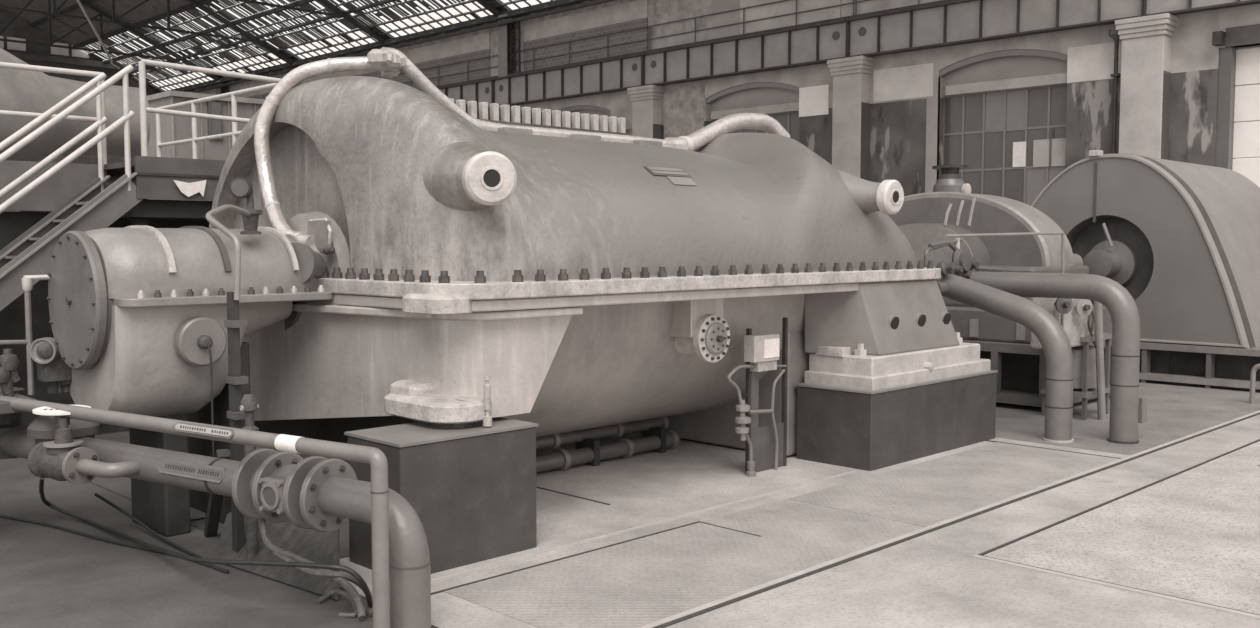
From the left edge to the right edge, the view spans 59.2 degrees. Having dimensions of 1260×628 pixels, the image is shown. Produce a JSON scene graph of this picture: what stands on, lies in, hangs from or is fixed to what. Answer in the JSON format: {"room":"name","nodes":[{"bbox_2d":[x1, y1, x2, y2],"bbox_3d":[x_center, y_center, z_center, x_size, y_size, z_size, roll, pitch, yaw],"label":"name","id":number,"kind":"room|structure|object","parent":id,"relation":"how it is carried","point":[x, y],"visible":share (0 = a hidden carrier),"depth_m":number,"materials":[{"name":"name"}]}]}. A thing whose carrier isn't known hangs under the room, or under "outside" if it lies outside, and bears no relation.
{"room":"power station hall","nodes":[
{"label":"power station hall","id":0,"kind":"room"},
{"bbox_2d":[0,8,157,211],"bbox_3d":[-42.957,-12.314,55.782,39.100,21.942,0.600,-4,5,-45],"label":"wall","id":1,"kind":"structure","parent":0,"point":[20,27],"depth_m":64.30,"materials":[{"name":"grey concrete"}]},
{"bbox_2d":[0,36,147,62],"bbox_3d":[-35.348,-15.348,62.699,15.900,0.700,0.080,-4,5,-45],"label":"window","id":2,"kind":"structure","parent":1,"relation":"in","point":[10,45],"depth_m":64.58,"materials":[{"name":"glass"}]},
{"bbox_2d":[7,51,156,72],"bbox_3d":[-36.416,-14.588,61.409,20.500,0.350,0.300,-4,5,-45],"label":"trim","id":3,"kind":"structure","parent":1,"relation":"attached to","point":[23,56],"depth_m":64.61,"materials":[{"name":"grey metal"}]},
{"bbox_2d":[72,0,215,49],"bbox_3d":[-10.902,-14.271,43.418,0.230,0.249,62.000,-4,5,-45],"label":"trim","id":4,"kind":"structure","parent":1,"relation":"attached to","point":[202,2],"depth_m":57.34,"materials":[{"name":"metal"}]},
{"bbox_2d":[104,0,316,63],"bbox_3d":[-9.748,-13.587,44.619,0.150,0.169,62.000,-4,5,-45],"label":"trim","id":5,"kind":"structure","parent":1,"relation":"attached to","point":[305,1],"depth_m":55.39,"materials":[{"name":"metal"}]},
{"bbox_2d":[128,0,397,74],"bbox_3d":[-8.947,-13.112,45.453,0.150,0.169,62.000,-4,5,-45],"label":"trim","id":6,"kind":"structure","parent":1,"relation":"attached to","point":[382,2],"depth_m":53.03,"materials":[{"name":"metal"}]},
{"bbox_2d":[189,0,614,92],"bbox_3d":[-7.902,-11.666,46.594,0.150,0.120,62.000,-4,5,-45],"label":"trim","id":7,"kind":"structure","parent":1,"relation":"attached to","point":[595,2],"depth_m":45.39,"materials":[{"name":"metal"}]},
{"bbox_2d":[0,0,198,44],"bbox_3d":[-17.022,-18.056,37.040,17.408,8.174,62.000,-4,5,-45],"label":"ceiling","id":8,"kind":"structure","parent":0,"point":[151,8],"depth_m":60.01,"materials":[{"name":"black metal"}]},
{"bbox_2d":[81,0,511,91],"bbox_3d":[-6.810,-13.209,43.048,5.045,2.346,68.693,-4,5,-45],"label":"ceiling","id":9,"kind":"structure","parent":0,"point":[195,12],"depth_m":55.01,"materials":[{"name":"grey metal"}]},
{"bbox_2d":[88,0,552,92],"bbox_3d":[-8.793,-13.115,45.586,4.388,2.061,62.030,-4,5,-45],"label":"skylight","id":10,"kind":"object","parent":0,"point":[514,2],"depth_m":53.32,"materials":[{"name":"white glass"}]},
{"bbox_2d":[230,33,490,98],"bbox_3d":[-13.983,-11.082,53.718,0.150,1.950,23.400,-4,5,-45],"label":"wall","id":11,"kind":"structure","parent":0,"point":[481,63],"depth_m":47.62,"materials":[{"name":"paint"}]},
{"bbox_2d":[524,0,647,70],"bbox_3d":[-1.750,-10.289,41.511,0.150,1.950,6.800,-4,5,-45],"label":"wall","id":12,"kind":"structure","parent":0,"point":[638,34],"depth_m":41.21,"materials":[{"name":"concrete"}]},
{"bbox_2d":[0,380,1259,627],"bbox_3d":[-5.303,0.038,37.913,74.001,0.407,89.001,-4,5,-45],"label":"floor","id":13,"kind":"structure","parent":0,"point":[934,579],"depth_m":8.39,"materials":[{"name":"concrete"}]},
{"bbox_2d":[0,393,36,414],"bbox_3d":[-5.374,1.223,8.016,1.800,1.120,0.800,-4,5,-45],"label":"bench","id":14,"kind":"object","parent":13,"relation":"on","point":[5,408],"visible":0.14,"depth_m":8.20,"materials":[{"name":"grey metal"}]},
{"bbox_2d":[0,367,10,395],"bbox_3d":[-4.798,0.496,8.404,0.203,0.280,0.150,-4,5,-45],"label":"pipe fitting","id":15,"kind":"object","parent":14,"relation":"on","point":[5,374],"visible":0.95,"depth_m":8.40,"materials":[{"name":"metal"}]},
{"bbox_2d":[0,349,19,396],"bbox_3d":[-4.757,0.450,8.443,0.203,0.367,0.150,-4,5,-45],"label":"pipe fitting","id":16,"kind":"object","parent":14,"relation":"on","point":[8,360],"visible":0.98,"depth_m":8.43,"materials":[{"name":"metal"}]},
{"bbox_2d":[0,275,50,394],"bbox_3d":[-4.715,0.168,8.466,0.585,0.927,0.076,-4,5,-45],"label":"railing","id":17,"kind":"object","parent":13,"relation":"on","point":[27,280],"visible":1,"depth_m":8.53,"materials":[{"name":"metal"}]},
{"bbox_2d":[0,64,142,310],"bbox_3d":[-6.986,-0.558,11.358,3.694,4.251,0.910,-4,5,-45],"label":"stair","id":18,"kind":"structure","parent":13,"relation":"on","point":[97,205],"depth_m":12.06,"materials":[{"name":"metal"}]},
{"bbox_2d":[0,48,150,161],"bbox_3d":[-11.526,-1.179,13.599,11.000,5.190,2.080,-4,5,-45],"label":"vessel","id":19,"kind":"object","parent":13,"relation":"on","point":[20,90],"visible":0.55,"depth_m":15.99,"materials":[{"name":"grey paint"}]},
{"bbox_2d":[0,212,208,434],"bbox_3d":[-8.821,0.287,10.701,10.600,2.640,0.050,-4,5,-45],"label":"wall","id":20,"kind":"structure","parent":13,"relation":"on","point":[12,224],"depth_m":12.65,"materials":[{"name":"metal"}]},
{"bbox_2d":[0,156,224,225],"bbox_3d":[-8.959,-0.082,11.665,9.800,3.250,4.060,-4,5,-45],"label":"access platform","id":21,"kind":"object","parent":13,"relation":"on","point":[154,179],"visible":0.35,"depth_m":12.56,"materials":[{"name":"grey metal"}]},
{"bbox_2d":[0,62,106,163],"bbox_3d":[-8.273,-2.153,10.914,5.970,1.082,0.070,-4,5,-45],"label":"railing","id":22,"kind":"object","parent":21,"relation":"on","point":[2,64],"visible":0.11,"depth_m":12.63,"materials":[{"name":"metal"}]},
{"bbox_2d":[173,180,205,196],"bbox_3d":[-5.014,-1.434,12.631,0.381,0.201,0.012,-4,5,-45],"label":"sheet","id":23,"kind":"object","parent":21,"relation":"attached to","point":[188,189],"visible":1,"depth_m":12.64,"materials":[{"name":"paper"}]},
{"bbox_2d":[138,59,280,155],"bbox_3d":[-4.805,-2.311,12.962,1.820,1.132,0.070,-4,5,-45],"label":"railing","id":24,"kind":"object","parent":21,"relation":"on","point":[144,109],"visible":0.58,"depth_m":12.55,"materials":[{"name":"metal"}]},
{"bbox_2d":[156,83,276,158],"bbox_3d":[-5.657,-2.424,15.077,0.070,1.082,3.770,-4,5,-45],"label":"railing","id":25,"kind":"object","parent":21,"relation":"on","point":[234,134],"visible":0.48,"depth_m":15.37,"materials":[{"name":"metal"}]},
{"bbox_2d":[0,514,229,573],"bbox_3d":[-4.173,1.728,8.576,3.321,0.026,0.109,2,4,32],"label":"cable","id":26,"kind":"object","parent":13,"relation":"on","point":[1,516],"visible":0.77,"depth_m":8.54,"materials":[{"name":"black rubber"}]},
{"bbox_2d":[94,493,201,557],"bbox_3d":[-3.624,1.594,8.500,1.423,0.301,0.230,3,5,36],"label":"cable","id":27,"kind":"object","parent":13,"relation":"on","point":[156,534],"visible":0.94,"depth_m":8.71,"materials":[{"name":"black rubber"}]},
{"bbox_2d":[46,225,333,536],"bbox_3d":[-3.511,0.503,8.994,1.920,2.430,1.568,-4,5,-45],"label":"housing","id":28,"kind":"object","parent":13,"relation":"on","point":[138,313],"visible":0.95,"depth_m":8.38,"materials":[{"name":"grey paint"}]},
{"bbox_2d":[29,337,71,392],"bbox_3d":[-4.517,0.401,8.633,0.290,0.441,0.264,-4,5,-45],"label":"valve","id":29,"kind":"object","parent":28,"relation":"attached to","point":[51,368],"visible":0.98,"depth_m":8.58,"materials":[{"name":"paint"}]},
{"bbox_2d":[0,395,389,627],"bbox_3d":[-3.311,1.245,7.464,4.615,1.148,0.112,2,4,33],"label":"rail","id":30,"kind":"object","parent":13,"relation":"on","point":[377,460],"visible":1,"depth_m":6.49,"materials":[{"name":"metal"}]},
{"bbox_2d":[146,90,264,200],"bbox_3d":[-8.149,-1.811,23.248,3.550,5.200,1.700,-4,5,-45],"label":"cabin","id":31,"kind":"object","parent":13,"relation":"on","point":[173,127],"visible":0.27,"depth_m":21.83,"materials":[{"name":"grey metal"}]},
{"bbox_2d":[39,477,372,607],"bbox_3d":[-3.280,1.531,7.840,4.126,0.501,0.495,3,5,38],"label":"cable","id":32,"kind":"object","parent":13,"relation":"on","point":[352,572],"visible":0.98,"depth_m":7.14,"materials":[{"name":"black rubber"}]},
{"bbox_2d":[0,426,430,627],"bbox_3d":[-3.464,1.310,7.891,5.427,0.962,0.458,2,4,33],"label":"pipe","id":33,"kind":"object","parent":13,"relation":"on","point":[318,493],"visible":0.95,"depth_m":6.78,"materials":[{"name":"grey metal"}]},
{"bbox_2d":[0,387,29,458],"bbox_3d":[-4.904,0.846,8.723,0.320,0.540,0.320,-4,5,-45],"label":"valve","id":34,"kind":"object","parent":33,"relation":"attached to","point":[7,421],"visible":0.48,"depth_m":8.64,"materials":[{"name":"grey metal"}]},
{"bbox_2d":[27,405,101,444],"bbox_3d":[-4.182,0.910,8.146,0.499,0.527,0.835,-1,4,-18],"label":"domed actuator","id":35,"kind":"object","parent":33,"relation":"attached to","point":[42,428],"visible":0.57,"depth_m":8.11,"materials":[{"name":"grey metal"}]},
{"bbox_2d":[27,417,139,484],"bbox_3d":[-3.814,0.960,7.738,0.895,0.450,0.326,2,4,24],"label":"valve","id":36,"kind":"object","parent":33,"relation":"attached to","point":[64,458],"visible":0.99,"depth_m":7.70,"materials":[{"name":"paint"}]},
{"bbox_2d":[204,449,231,536],"bbox_3d":[-3.067,1.380,8.445,0.238,0.799,0.670,-2,4,-31],"label":"trestle","id":37,"kind":"object","parent":13,"relation":"on","point":[215,501],"visible":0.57,"depth_m":8.45,"materials":[{"name":"metal"}]},
{"bbox_2d":[205,204,250,552],"bbox_3d":[-2.965,0.475,8.234,0.292,2.584,0.998,-1,4,-16],"label":"pipe","id":38,"kind":"object","parent":13,"relation":"on","point":[233,323],"visible":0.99,"depth_m":7.83,"materials":[{"name":"grey metal"}]},
{"bbox_2d":[230,177,261,233],"bbox_3d":[-3.010,-0.846,8.691,0.242,0.442,0.180,-4,5,-45],"label":"pressure gauge","id":39,"kind":"object","parent":38,"relation":"attached to","point":[240,187],"visible":0.96,"depth_m":8.66,"materials":[{"name":"grey metal"}]},
{"bbox_2d":[240,394,258,559],"bbox_3d":[-2.655,1.179,7.761,0.120,1.240,0.120,-4,5,-45],"label":"drain cock","id":40,"kind":"object","parent":13,"relation":"on","point":[249,404],"visible":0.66,"depth_m":7.73,"materials":[{"name":"paint"}]},
{"bbox_2d":[214,511,339,599],"bbox_3d":[-2.496,1.574,7.853,2.001,0.400,0.505,3,5,41],"label":"board","id":41,"kind":"object","parent":13,"relation":"on","point":[313,545],"visible":0.57,"depth_m":7.63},
{"bbox_2d":[225,606,372,627],"bbox_3d":[-2.041,1.863,6.652,0.754,0.005,1.185,-4,5,-45],"label":"floor plate","id":42,"kind":"object","parent":13,"relation":"on","point":[237,617],"visible":1,"depth_m":6.73,"materials":[{"name":"grey metal"}]},
{"bbox_2d":[258,519,365,619],"bbox_3d":[-1.996,1.586,6.941,0.983,0.493,0.098,2,4,33],"label":"metal hose","id":43,"kind":"object","parent":42,"relation":"on","point":[270,545],"visible":0.85,"depth_m":6.91,"materials":[{"name":"grey metal"}]},
{"bbox_2d":[316,590,357,617],"bbox_3d":[-1.808,1.817,6.944,0.174,0.064,0.468,-3,5,-38],"label":"metal hose","id":44,"kind":"object","parent":42,"relation":"on","point":[347,596],"visible":0.88,"depth_m":7.03,"materials":[{"name":"metal"}]},
{"bbox_2d":[272,552,372,616],"bbox_3d":[-1.932,1.685,6.901,0.776,0.338,0.268,1,4,13],"label":"metal hose","id":45,"kind":"object","parent":13,"relation":"on","point":[328,574],"visible":0.7,"depth_m":6.79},
{"bbox_2d":[344,417,538,573],"bbox_3d":[-1.368,1.304,8.159,1.220,0.940,0.710,-4,5,-45],"label":"plinth","id":46,"kind":"object","parent":13,"relation":"on","point":[472,490],"visible":0.79,"depth_m":7.90,"materials":[{"name":"paint"}]},
{"bbox_2d":[450,98,630,135],"bbox_3d":[-1.421,-0.691,14.864,3.370,4.050,0.850,-4,5,-45],"label":"cooler","id":47,"kind":"object","parent":13,"relation":"on","point":[503,114],"visible":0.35,"depth_m":14.61,"materials":[{"name":"metal"}]},
{"bbox_2d":[431,521,698,594],"bbox_3d":[-0.368,1.770,8.172,2.650,0.008,0.020,-4,5,-45],"label":"trim","id":48,"kind":"structure","parent":13,"relation":"on","point":[440,591],"depth_m":7.99,"materials":[{"name":"metal"}]},
{"bbox_2d":[209,76,990,460],"bbox_3d":[-0.392,-0.364,11.914,7.948,3.742,5.160,-4,5,-45],"label":"turbine","id":49,"kind":"object","parent":13,"relation":"on","point":[557,282],"visible":0.96,"depth_m":9.68,"materials":[{"name":"silver metal"}]},
{"bbox_2d":[254,49,405,254],"bbox_3d":[-2.565,-1.478,9.978,1.310,1.866,1.387,-4,5,-45],"label":"pipe","id":50,"kind":"object","parent":49,"relation":"attached to","point":[389,63],"visible":0.9,"depth_m":10.02,"materials":[{"name":"silver metal"}]},
{"bbox_2d":[381,47,789,150],"bbox_3d":[-0.107,-2.201,12.268,5.991,0.775,0.264,-4,5,-45],"label":"pipe","id":51,"kind":"object","parent":49,"relation":"attached to","point":[705,135],"visible":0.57,"depth_m":12.88,"materials":[{"name":"silver metal"}]},
{"bbox_2d":[536,416,679,472],"bbox_3d":[-0.469,1.370,11.471,2.600,0.378,0.335,-4,5,-45],"label":"drain pipe","id":52,"kind":"object","parent":13,"relation":"on","point":[588,451],"visible":0.68,"depth_m":11.58,"materials":[{"name":"metal"}]},
{"bbox_2d":[431,470,857,581],"bbox_3d":[0.336,1.702,9.198,5.500,0.010,0.030,-4,5,-45],"label":"trim","id":53,"kind":"structure","parent":13,"relation":"on","point":[842,474],"depth_m":8.81,"materials":[{"name":"grey metal"}]},
{"bbox_2d":[727,317,787,476],"bbox_3d":[1.287,0.826,10.973,1.011,1.531,0.170,-4,5,-45],"label":"electrical box","id":54,"kind":"object","parent":13,"relation":"on","point":[765,446],"visible":1,"depth_m":11.01,"materials":[{"name":"metal"}]},
{"bbox_2d":[795,370,997,470],"bbox_3d":[3.026,1.100,12.380,2.670,0.800,0.950,-4,5,-45],"label":"plinth","id":55,"kind":"object","parent":13,"relation":"on","point":[868,430],"visible":0.75,"depth_m":11.62,"materials":[{"name":"paint"}]},
{"bbox_2d":[638,410,1259,627],"bbox_3d":[5.266,1.535,11.758,16.100,0.012,0.055,-4,5,-45],"label":"trim","id":56,"kind":"structure","parent":13,"relation":"on","point":[716,602],"depth_m":8.52,"materials":[{"name":"grey metal"}]},
{"bbox_2d":[887,192,1111,406],"bbox_3d":[5.468,-0.383,17.536,3.716,3.050,4.250,-4,5,-45],"label":"machine","id":57,"kind":"object","parent":13,"relation":"on","point":[1005,342],"visible":0.41,"depth_m":16.14,"materials":[{"name":"metal"}]},
{"bbox_2d":[932,165,970,193],"bbox_3d":[4.999,-2.053,17.249,0.540,0.520,0.580,-4,5,-45],"label":"valve","id":58,"kind":"object","parent":57,"relation":"on","point":[950,181],"visible":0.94,"depth_m":17.08,"materials":[{"name":"metal"}]},
{"bbox_2d":[932,165,967,173],"bbox_3d":[4.985,-2.243,17.250,0.540,0.140,0.540,-4,5,-45],"label":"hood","id":59,"kind":"object","parent":58,"relation":"attached to","point":[945,169],"depth_m":17.12,"materials":[{"name":"metal"}]},
{"bbox_2d":[945,232,1064,328],"bbox_3d":[4.460,0.236,13.122,2.223,2.428,0.043,-3,5,-34],"label":"guard rail","id":60,"kind":"object","parent":13,"relation":"on","point":[1023,233],"visible":0.52,"depth_m":13.30,"materials":[{"name":"metal"}]},
{"bbox_2d":[939,274,1073,442],"bbox_3d":[4.496,0.479,13.289,0.339,1.921,1.728,-3,5,-41],"label":"pipe","id":61,"kind":"object","parent":13,"relation":"on","point":[1054,340],"visible":1,"depth_m":12.77,"materials":[{"name":"grey metal"}]},
{"bbox_2d":[935,271,1147,443],"bbox_3d":[4.736,0.440,13.812,0.570,1.930,3.245,-4,5,-45],"label":"pipe","id":62,"kind":"object","parent":13,"relation":"on","point":[1128,409],"visible":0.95,"depth_m":12.68,"materials":[{"name":"grey metal"}]},
{"bbox_2d":[924,238,1001,278],"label":"control valve","id":63,"kind":"object","parent":62,"relation":"attached to","point":[962,263],"depth_m":13.80,"materials":[{"name":"grey metal"}]},
{"bbox_2d":[1030,297,1111,419],"bbox_3d":[5.693,0.534,14.349,1.800,1.687,0.750,-4,5,-45],"label":"stand","id":64,"kind":"object","parent":13,"relation":"on","point":[1090,380],"visible":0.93,"depth_m":14.26,"materials":[{"name":"paint"}]},
{"bbox_2d":[1041,387,1109,397],"bbox_3d":[5.923,1.018,14.717,0.800,0.060,0.600,-4,5,-45],"label":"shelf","id":65,"kind":"object","parent":64,"relation":"attached to","point":[1091,391],"depth_m":14.41,"materials":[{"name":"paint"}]},
{"bbox_2d":[1080,332,1111,341],"bbox_3d":[5.958,0.297,14.706,0.900,0.060,0.600,-4,5,-45],"label":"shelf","id":66,"kind":"object","parent":64,"relation":"attached to","point":[1086,336],"depth_m":14.36,"materials":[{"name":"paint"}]},
{"bbox_2d":[973,555,1259,619],"bbox_3d":[6.007,1.998,4.633,0.050,0.012,9.860,-4,5,-45],"label":"trim","id":67,"kind":"structure","parent":13,"relation":"on","point":[1115,586],"depth_m":7.35,"materials":[{"name":"grey metal"}]},
{"bbox_2d":[978,439,1259,554],"bbox_3d":[6.988,1.485,12.545,12.550,0.010,0.025,-4,5,-45],"label":"trim","id":68,"kind":"structure","parent":13,"relation":"on","point":[1253,442],"depth_m":9.72,"materials":[{"name":"grey metal"}]},
{"bbox_2d":[1031,150,1259,389],"bbox_3d":[9.652,-0.913,19.994,5.150,3.830,5.150,-4,5,-45],"label":"generator","id":69,"kind":"object","parent":13,"relation":"on","point":[1182,238],"visible":0.68,"depth_m":18.04,"materials":[{"name":"grey metal"}]},
{"bbox_2d":[627,85,664,137],"bbox_3d":[0.590,-4.108,39.156,0.730,7.720,1.260,-4,5,-45],"label":"pilaster","id":70,"kind":"structure","parent":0,"point":[646,100],"depth_m":38.69,"materials":[{"name":"paint"}]},
{"bbox_2d":[491,51,643,105],"bbox_3d":[-2.478,-8.767,41.766,0.360,1.240,8.430,-4,5,-45],"label":"girder","id":71,"kind":"object","parent":70,"relation":"on","point":[616,73],"visible":0.96,"depth_m":41.44,"materials":[{"name":"grey metal"}]},
{"bbox_2d":[498,12,520,76],"bbox_3d":[-4.734,-10.663,44.016,0.400,2.453,1.110,-4,5,-45],"label":"steel column","id":72,"kind":"structure","parent":71,"relation":"on","point":[506,35],"depth_m":44.04,"materials":[{"name":"metal"}]},
{"bbox_2d":[513,26,649,69],"bbox_3d":[-2.295,-9.797,41.883,0.044,1.022,8.414,-4,5,-45],"label":"walkway railing","id":73,"kind":"object","parent":72,"relation":"attached to","point":[648,39],"visible":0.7,"depth_m":41.03,"materials":[{"name":"grey metal"}]},
{"bbox_2d":[641,16,848,85],"bbox_3d":[3.504,-8.379,35.796,0.360,1.240,8.450,-4,5,-45],"label":"girder","id":74,"kind":"object","parent":70,"relation":"on","point":[818,42],"visible":0.97,"depth_m":35.47,"materials":[{"name":"grey paint"}]},
{"bbox_2d":[650,0,854,49],"bbox_3d":[3.688,-9.410,35.913,0.044,1.022,8.434,-4,5,-45],"label":"walkway railing","id":75,"kind":"object","parent":74,"relation":"on","point":[853,2],"visible":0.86,"depth_m":35.91,"materials":[{"name":"grey metal"}]},
{"bbox_2d":[198,0,1259,195],"bbox_3d":[0.566,-5.947,39.862,0.600,11.300,84.000,-4,5,-45],"label":"wall","id":76,"kind":"structure","parent":0,"point":[1194,58],"depth_m":31.67,"materials":[{"name":"grey paint"}]},
{"bbox_2d":[155,0,569,93],"bbox_3d":[-7.442,-12.165,47.022,0.450,0.180,62.000,-4,5,-45],"label":"trim","id":77,"kind":"structure","parent":76,"relation":"on","point":[554,2],"depth_m":49.62,"materials":[{"name":"metal"}]},
{"bbox_2d":[0,0,218,80],"bbox_3d":[-35.957,-17.408,49.356,36.484,10.424,0.160,-4,5,-45],"label":"roof truss","id":78,"kind":"object","parent":77,"relation":"on","point":[84,2],"visible":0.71,"depth_m":57.86,"materials":[{"name":"metal"}]},
{"bbox_2d":[0,0,292,64],"bbox_3d":[-29.982,-17.021,43.394,36.484,10.424,0.160,-4,5,-45],"label":"roof truss","id":79,"kind":"object","parent":77,"relation":"on","point":[249,36],"visible":0.93,"depth_m":52.25,"materials":[{"name":"metal"}]},
{"bbox_2d":[234,0,384,43],"bbox_3d":[-24.006,-16.633,37.431,36.484,10.424,0.160,-4,5,-45],"label":"roof truss","id":80,"kind":"object","parent":77,"relation":"on","point":[340,13],"visible":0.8,"depth_m":48.60,"materials":[{"name":"metal"}]},
{"bbox_2d":[180,0,593,91],"bbox_3d":[-7.637,-11.903,46.844,0.800,0.040,62.000,-4,5,-45],"label":"trim","id":81,"kind":"structure","parent":76,"relation":"attached to","point":[573,2],"depth_m":47.86,"materials":[{"name":"metal"}]},
{"bbox_2d":[664,84,703,138],"bbox_3d":[1.881,-5.489,38.198,0.130,4.600,1.850,-4,5,-45],"label":"wall panel","id":82,"kind":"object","parent":76,"relation":"attached to","point":[683,106],"depth_m":38.05,"materials":[{"name":"paint"}]},
{"bbox_2d":[706,82,799,103],"bbox_3d":[4.119,-7.271,36.180,0.450,0.500,3.900,-4,5,-45],"label":"trim","id":83,"kind":"structure","parent":76,"relation":"attached to","point":[749,86],"depth_m":36.16,"materials":[{"name":"grey concrete"}]},
{"bbox_2d":[711,112,798,141],"bbox_3d":[4.172,-4.381,36.421,0.080,4.280,3.960,-4,5,-45],"label":"window","id":84,"kind":"structure","parent":76,"relation":"in","point":[789,121],"depth_m":35.42,"materials":[{"name":"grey glass"}]},
{"bbox_2d":[799,84,828,116],"bbox_3d":[5.717,-6.587,34.283,0.130,0.900,1.100,-4,5,-45],"label":"panel","id":85,"kind":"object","parent":76,"relation":"attached to","point":[813,100],"depth_m":34.22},
{"bbox_2d":[873,63,933,101],"bbox_3d":[7.909,-6.677,32.045,0.080,0.930,1.950,-4,5,-45],"label":"panel","id":86,"kind":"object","parent":76,"relation":"attached to","point":[914,81],"depth_m":31.99,"materials":[{"name":"paint"}]},
{"bbox_2d":[925,77,939,192],"bbox_3d":[8.602,-4.230,31.552,0.120,4.950,0.350,-4,5,-45],"label":"trim","id":87,"kind":"structure","parent":76,"relation":"attached to","point":[932,114],"depth_m":31.44,"materials":[{"name":"paint"}]},
{"bbox_2d":[939,49,1067,76],"bbox_3d":[10.200,-6.877,30.111,0.450,0.500,3.700,-4,5,-45],"label":"trim","id":88,"kind":"structure","parent":76,"relation":"attached to","point":[981,58],"depth_m":30.05,"materials":[{"name":"grey concrete"}]},
{"bbox_2d":[942,84,1066,205],"bbox_3d":[10.228,-3.985,30.328,0.150,4.280,3.760,-4,5,-45],"label":"window","id":89,"kind":"structure","parent":76,"relation":"in","point":[980,130],"depth_m":30.22,"materials":[{"name":"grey glass"}]},
{"bbox_2d":[1067,41,1121,82],"bbox_3d":[11.851,-6.386,28.113,0.080,0.900,1.500,-4,5,-45],"label":"panel","id":90,"kind":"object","parent":76,"relation":"attached to","point":[1096,61],"depth_m":28.16,"materials":[{"name":"paint"}]},
{"bbox_2d":[1108,28,1120,153],"bbox_3d":[12.081,-3.278,27.695,0.450,7.550,0.400,-4,5,-45],"label":"downpipe","id":91,"kind":"object","parent":76,"relation":"attached to","point":[1113,33],"visible":0.5,"depth_m":27.48,"materials":[{"name":"metal"}]},
{"bbox_2d":[1215,47,1238,169],"bbox_3d":[14.170,-2.850,26.430,0.500,6.860,0.280,-4,5,-45],"label":"trim","id":92,"kind":"structure","parent":76,"relation":"attached to","point":[1226,70],"depth_m":26.12,"materials":[{"name":"grey paint"}]},
{"bbox_2d":[1225,24,1259,47],"bbox_3d":[15.072,-6.419,25.068,0.320,0.440,2.850,-4,5,-45],"label":"trim","id":93,"kind":"structure","parent":76,"relation":"attached to","point":[1239,36],"depth_m":25.71,"materials":[{"name":"grey metal"}]},
{"bbox_2d":[711,88,798,111],"bbox_3d":[4.207,-7.048,36.283,0.200,0.640,3.900,-4,5,-45],"label":"wall","id":94,"kind":"structure","parent":0,"point":[760,96],"depth_m":36.21,"materials":[{"name":"paint"}]},
{"bbox_2d":[711,102,798,119],"bbox_3d":[4.193,-6.608,36.156,0.440,0.260,3.700,-4,5,-45],"label":"trim","id":95,"kind":"structure","parent":94,"relation":"attached to","point":[787,107],"depth_m":35.76,"materials":[{"name":"paint"}]},
{"bbox_2d":[711,0,840,38],"bbox_3d":[4.575,-10.102,35.178,0.160,2.400,5.100,-4,5,-45],"label":"wall","id":96,"kind":"structure","parent":0,"point":[786,7],"depth_m":35.41,"materials":[{"name":"paint"}]},
{"bbox_2d":[827,55,874,177],"bbox_3d":[6.580,-3.719,33.179,0.730,7.720,1.260,-4,5,-45],"label":"pillar","id":97,"kind":"structure","parent":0,"point":[851,75],"depth_m":32.79,"materials":[{"name":"paint"}]},
{"bbox_2d":[860,102,869,180],"bbox_3d":[6.958,-3.039,32.887,0.470,6.400,0.010,-4,5,-45],"label":"trim","id":98,"kind":"structure","parent":97,"relation":"attached to","point":[865,107],"depth_m":32.74,"materials":[{"name":"grey paint"}]},
{"bbox_2d":[944,56,1066,88],"bbox_3d":[10.288,-6.653,30.215,0.200,0.640,3.700,-4,5,-45],"label":"wall","id":99,"kind":"structure","parent":0,"point":[1024,66],"depth_m":30.11,"materials":[{"name":"paint"}]},
{"bbox_2d":[946,73,1066,95],"bbox_3d":[10.274,-6.214,30.087,0.440,0.260,3.500,-4,5,-45],"label":"trim","id":100,"kind":"structure","parent":99,"relation":"attached to","point":[1061,78],"depth_m":29.88,"materials":[{"name":"paint"}]},
{"bbox_2d":[1115,13,1177,158],"bbox_3d":[12.569,-3.331,27.203,0.730,7.720,1.260,-4,5,-45],"label":"pillar","id":101,"kind":"structure","parent":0,"point":[1146,40],"depth_m":26.84,"materials":[{"name":"paint"}]},
{"bbox_2d":[846,0,1143,57],"bbox_3d":[9.493,-7.990,29.819,0.360,1.240,8.450,-4,5,-45],"label":"girder","id":102,"kind":"object","parent":101,"relation":"on","point":[942,23],"visible":0.97,"depth_m":30.07,"materials":[{"name":"grey metal"}]},
{"bbox_2d":[1161,70,1170,159],"bbox_3d":[12.947,-2.651,26.910,0.470,6.400,0.010,-4,5,-45],"label":"trim","id":103,"kind":"structure","parent":101,"relation":"attached to","point":[1166,75],"depth_m":26.76,"materials":[{"name":"grey paint"}]},
{"bbox_3d":[-5.385,-4.495,45.118,0.730,7.720,1.260,-4,5,-45],"label":"wall","id":104,"kind":"structure","parent":0,"visible":0},
{"bbox_2d":[418,77,493,105],"bbox_3d":[-8.454,-9.154,47.728,0.360,1.240,8.430,-4,5,-45],"label":"girder","id":105,"kind":"object","parent":104,"relation":"on","point":[479,90],"visible":0.33,"depth_m":45.78,"materials":[{"name":"grey metal"}]},
{"bbox_3d":[23.193,-3.532,17.344,0.600,9.400,20.000,-4,5,-45],"label":"wall","id":106,"kind":"structure","parent":0,"visible":0},
{"bbox_2d":[1232,47,1259,187],"bbox_3d":[15.302,-2.783,25.513,0.200,6.806,2.620,-4,5,-45],"label":"door","id":107,"kind":"structure","parent":106,"relation":"in","point":[1246,133],"depth_m":26.04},
{"bbox_3d":[18.551,-2.943,21.233,0.730,7.720,1.260,-4,5,-45],"label":"wall","id":108,"kind":"structure","parent":0,"visible":0},
{"bbox_2d":[1143,0,1259,15],"bbox_3d":[15.479,-7.602,23.846,0.360,1.240,8.440,-4,5,-45],"label":"girder","id":109,"kind":"object","parent":108,"relation":"on","point":[1150,7],"visible":0.91,"depth_m":26.16,"materials":[{"name":"grey metal"}]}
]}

